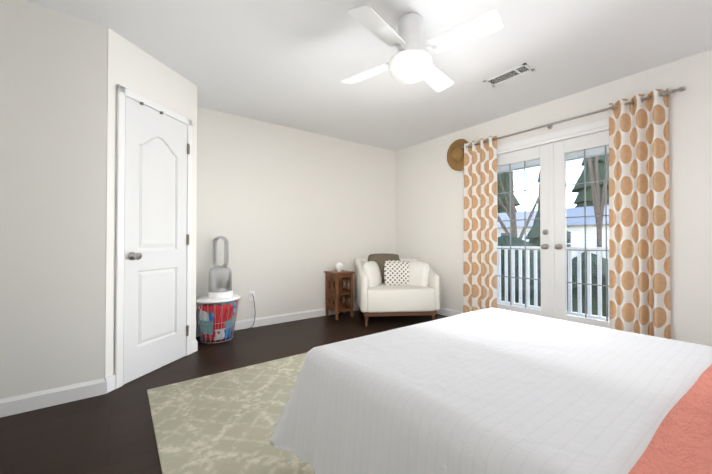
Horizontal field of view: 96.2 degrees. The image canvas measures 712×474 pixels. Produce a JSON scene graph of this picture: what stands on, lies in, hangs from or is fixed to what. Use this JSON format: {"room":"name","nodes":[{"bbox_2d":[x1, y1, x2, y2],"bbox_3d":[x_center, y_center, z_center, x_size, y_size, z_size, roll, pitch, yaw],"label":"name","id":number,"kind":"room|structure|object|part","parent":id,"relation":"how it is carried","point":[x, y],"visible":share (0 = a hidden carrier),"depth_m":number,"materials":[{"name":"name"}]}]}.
{"room":"bedroom","nodes":[
{"label":"bedroom","id":0,"kind":"room"},
{"bbox_2d":[0,0,107,398],"bbox_3d":[-2.337,-0.189,1.722,1.563,2.440,0.150,0,-1,-37],"label":"wall","id":1,"kind":"structure","parent":0,"point":[53,114],"depth_m":1.97,"materials":[{"name":"white paint"}]},
{"bbox_2d":[0,378,106,417],"bbox_3d":[-2.222,0.981,1.692,1.427,0.100,0.014,0,-1,-37],"label":"baseboard","id":2,"kind":"structure","parent":1,"relation":"attached to","point":[9,406],"depth_m":1.95,"materials":[{"name":"white wood"}]},
{"bbox_2d":[105,28,196,384],"bbox_3d":[-1.639,-0.180,2.552,0.150,2.440,0.832,0,-1,14],"label":"wall","id":3,"kind":"structure","parent":0,"point":[133,68],"depth_m":2.30,"materials":[{"name":"white paint"}]},
{"bbox_2d":[105,84,196,392],"bbox_3d":[-1.560,-0.004,2.528,0.651,2.088,0.547,0,-1,-37],"label":"door frame","id":4,"kind":"structure","parent":3,"relation":"attached to","point":[115,381],"depth_m":2.22,"materials":[{"name":"white painted wood"},{"name":"satin nickel"}]},
{"bbox_3d":[-1.582,0.137,2.290,0.081,0.060,0.082,0,-1,-37],"label":"closet door knob","id":5,"kind":"part","parent":4,"relation":"part of","materials":[{"name":"grey metal"}]},
{"bbox_2d":[123,96,189,383],"bbox_3d":[-1.560,0.018,2.534,0.050,2.028,0.602,0,-1,14],"label":"closet door leaf","id":6,"kind":"structure","parent":3,"relation":"in","point":[156,193],"depth_m":2.48,"materials":[{"name":"white wood"}]},
{"bbox_3d":[-1.531,-0.065,2.586,0.018,1.861,0.490,0,-1,14],"label":"closet door hinges","id":7,"kind":"part","parent":6,"relation":"part of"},
{"bbox_2d":[0,310,447,473],"bbox_3d":[-0.023,1.090,1.665,5.429,0.120,5.023,0,-1,-37],"label":"floor","id":8,"kind":"structure","parent":0,"point":[112,432],"depth_m":1.87,"materials":[{"name":"brown wood"}]},
{"bbox_2d":[196,294,240,343],"bbox_3d":[-1.422,0.832,3.268,0.454,0.432,0.454,0,-1,-37],"label":"wire basket","id":9,"kind":"object","parent":8,"relation":"on","point":[215,319],"visible":0.96,"depth_m":3.13,"materials":[{"name":"grey"}]},
{"bbox_2d":[207,236,232,298],"bbox_3d":[-1.395,0.300,3.288,0.242,0.631,0.242,0,-1,-37],"label":"fan","id":10,"kind":"object","parent":9,"relation":"on","point":[220,283],"visible":1,"depth_m":3.22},
{"bbox_2d":[147,353,314,473],"bbox_3d":[0.536,1.023,1.568,2.430,0.010,3.240,0,-1,-37],"label":"rug","id":11,"kind":"object","parent":8,"relation":"on","point":[225,422],"visible":0.35,"depth_m":1.78,"materials":[{"name":"beige carpet"}]},
{"bbox_2d":[268,307,711,473],"bbox_3d":[0.977,0.726,0.951,1.702,0.568,2.339,0,-1,-37],"label":"bed","id":12,"kind":"object","parent":11,"relation":"on","point":[492,390],"visible":1,"depth_m":1.00,"materials":[{"name":"white fabric"}]},
{"bbox_2d":[628,365,711,473],"bbox_3d":[1.321,0.688,0.487,1.702,0.503,1.183,0,-1,-37],"label":"blanket","id":13,"kind":"object","parent":12,"relation":"on","point":[676,438],"depth_m":0.73,"materials":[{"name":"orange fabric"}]},
{"bbox_2d":[324,263,354,319],"bbox_3d":[-0.222,0.701,4.263,0.296,0.717,0.300,0,-1,-37],"label":"side table","id":14,"kind":"object","parent":8,"relation":"on","point":[336,291],"visible":1,"depth_m":4.23,"materials":[{"name":"brown wood"}]},
{"bbox_2d":[355,254,439,325],"bbox_3d":[0.497,0.643,4.184,0.960,0.834,0.860,0,-1,-6],"label":"armchair","id":15,"kind":"object","parent":8,"relation":"on","point":[390,285],"visible":1,"depth_m":3.84,"materials":[{"name":"white fabric"}]},
{"bbox_2d":[363,261,381,286],"bbox_3d":[0.217,0.513,4.148,0.409,0.391,0.303,0,-1,-37],"label":"pillow","id":16,"kind":"object","parent":15,"relation":"on","point":[373,269],"depth_m":4.02,"materials":[{"name":"white fabric"}]},
{"bbox_2d":[368,254,399,282],"bbox_3d":[0.386,0.426,4.396,0.406,0.394,0.294,0,-1,-37],"label":"pillow","id":17,"kind":"object","parent":15,"relation":"on","point":[382,261],"depth_m":4.34,"materials":[{"name":"brown fabric"}]},
{"bbox_2d":[408,261,429,286],"bbox_3d":[0.789,0.514,4.204,0.187,0.391,0.460,0,-1,-37],"label":"pillow","id":18,"kind":"object","parent":15,"relation":"on","point":[418,271],"depth_m":4.08,"materials":[{"name":"white fabric"}]},
{"bbox_2d":[196,106,394,326],"bbox_3d":[-0.609,-0.161,4.278,3.273,2.440,0.150,0,-1,-37],"label":"wall","id":19,"kind":"structure","parent":0,"point":[291,215],"depth_m":3.98,"materials":[{"name":"white paint"}]},
{"bbox_2d":[241,291,254,329],"bbox_3d":[-1.248,0.839,3.659,0.196,0.419,0.063,0,-1,-37],"label":"power cord","id":20,"kind":"object","parent":19,"relation":"attached to","point":[251,295],"visible":0.98,"depth_m":3.71,"materials":[{"name":"white plastic"}]},
{"bbox_2d":[196,303,358,336],"bbox_3d":[-0.560,1.009,4.199,2.973,0.100,0.014,0,-1,-37],"label":"baseboard","id":21,"kind":"structure","parent":19,"relation":"attached to","point":[264,321],"depth_m":3.92,"materials":[{"name":"white wood"}]},
{"bbox_2d":[22,0,711,150],"bbox_3d":[-0.023,-1.470,1.694,5.429,0.120,5.023,0,-1,-37],"label":"ceiling","id":22,"kind":"structure","parent":0,"point":[290,63],"depth_m":2.43,"materials":[{"name":"white paint"}]},
{"bbox_2d":[341,5,503,91],"bbox_3d":[0.352,-1.214,2.067,0.866,0.384,0.866,0,-1,-6],"label":"ceiling fan","id":23,"kind":"object","parent":22,"relation":"hanging from","point":[410,61],"visible":1,"depth_m":1.95,"materials":[{"name":"white plastic"}]},
{"bbox_2d":[483,63,534,86],"bbox_3d":[1.312,-1.393,2.756,0.155,0.008,0.370,0,-1,-37],"label":"ceiling vent","id":24,"kind":"object","parent":22,"relation":"in","point":[515,72],"visible":1,"depth_m":2.74,"materials":[{"name":"white metal"}]},
{"bbox_2d":[395,49,711,346],"bbox_3d":[2.097,-0.172,3.252,0.150,2.440,5.023,0,-1,-37],"label":"wall","id":25,"kind":"structure","parent":0,"point":[429,204],"depth_m":2.78,"materials":[{"name":"white paint"}]},
{"bbox_2d":[437,307,462,316],"bbox_3d":[2.031,0.997,3.190,0.014,0.100,4.723,0,-1,-37],"label":"baseboard","id":26,"kind":"structure","parent":25,"relation":"attached to","point":[446,312],"depth_m":4.26,"materials":[{"name":"white wood"}]},
{"bbox_2d":[497,144,549,317],"bbox_3d":[1.817,0.032,3.588,0.044,1.996,0.726,0,-1,-37],"label":"door leaf","id":27,"kind":"structure","parent":25,"relation":"in","point":[541,152],"depth_m":3.38,"materials":[{"name":"white wood"}]},
{"bbox_3d":[1.817,-0.028,3.588,0.012,1.616,0.496,0,-1,-37],"label":"french door leaf muntins","id":28,"kind":"part","parent":27,"relation":"part of","materials":[{"name":"white wood"}]},
{"bbox_2d":[497,146,608,173],"bbox_3d":[2.463,-1.345,3.872,1.150,0.700,7.500,0,-1,-37],"label":"canopy","id":29,"kind":"object","parent":25,"relation":"attached to","point":[580,154],"depth_m":4.07,"materials":[{"name":"white"}]},
{"bbox_2d":[497,117,608,319],"bbox_3d":[2.052,-0.011,3.308,0.214,2.120,1.660,0,-1,-37],"label":"door frame","id":30,"kind":"structure","parent":25,"relation":"attached to","point":[592,127],"depth_m":3.21,"materials":[{"name":"white wood"}]},
{"bbox_3d":[1.817,-0.028,3.588,0.004,1.626,0.506,0,-1,-37],"label":"glass","id":31,"kind":"part","parent":30,"relation":"part of","materials":[{"name":"clear glass"}]},
{"bbox_3d":[1.992,0.024,3.262,0.064,0.208,0.189,0,-1,-37],"label":"knob","id":32,"kind":"part","parent":30,"relation":"part of","materials":[{"name":"grey metal"}]},
{"bbox_3d":[2.252,-0.035,3.002,0.004,1.626,0.506,0,-1,-37],"label":"glass","id":33,"kind":"part","parent":30,"relation":"part of","materials":[{"name":"clear glass"}]},
{"bbox_2d":[447,86,685,338],"bbox_3d":[1.862,-0.116,3.299,0.169,2.288,2.187,0,-1,-37],"label":"curtains","id":34,"kind":"object","parent":25,"relation":"attached to","point":[639,257],"visible":0.88,"depth_m":2.71,"materials":[{"name":"orange fabric"}]},
{"bbox_2d":[549,130,608,327],"bbox_3d":[2.241,0.025,3.008,0.056,1.996,0.750,0,-1,-37],"label":"door leaf","id":35,"kind":"structure","parent":25,"relation":"in","point":[563,148],"depth_m":3.21,"materials":[{"name":"white wood"}]},
{"bbox_3d":[2.013,0.028,3.279,0.014,1.996,0.044,0,-1,-37],"label":"french door astragal","id":36,"kind":"part","parent":35,"relation":"part of","materials":[{"name":"white wood"}]},
{"bbox_3d":[2.252,-0.035,3.002,0.012,1.616,0.496,0,-1,-37],"label":"french door leaf muntins","id":37,"kind":"part","parent":35,"relation":"part of","materials":[{"name":"white wood"}]},
{"bbox_3d":[2.434,1.169,3.822,1.020,0.170,7.500,0,-1,-37],"label":"balcony","id":38,"kind":"object","parent":25,"relation":"attached to","visible":0},
{"bbox_2d":[498,246,608,320],"bbox_3d":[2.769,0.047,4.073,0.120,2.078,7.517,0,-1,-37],"label":"railing","id":39,"kind":"object","parent":38,"relation":"on","point":[579,277],"depth_m":4.10,"materials":[{"name":"white"}]},
{"label":"outside","id":40,"kind":"structure","parent":0,"visible":0},
{"bbox_3d":[32.648,4.466,27.146,75.086,0.300,85.000,0,-1,-37],"label":"ground","id":41,"kind":"structure","parent":40,"visible":0},
{"bbox_2d":[497,154,608,316],"bbox_3d":[10.933,-2.843,18.538,28.424,18.238,23.197,0,-1,-37],"label":"trees","id":42,"kind":"object","parent":41,"relation":"on","point":[534,239],"depth_m":8.16,"materials":[{"name":"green plant"}]},
{"bbox_2d":[498,205,608,258],"bbox_3d":[12.168,1.241,20.450,8.800,6.000,14.200,0,-1,-37],"label":"house","id":43,"kind":"structure","parent":41,"relation":"on","point":[578,224],"depth_m":15.77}
]}

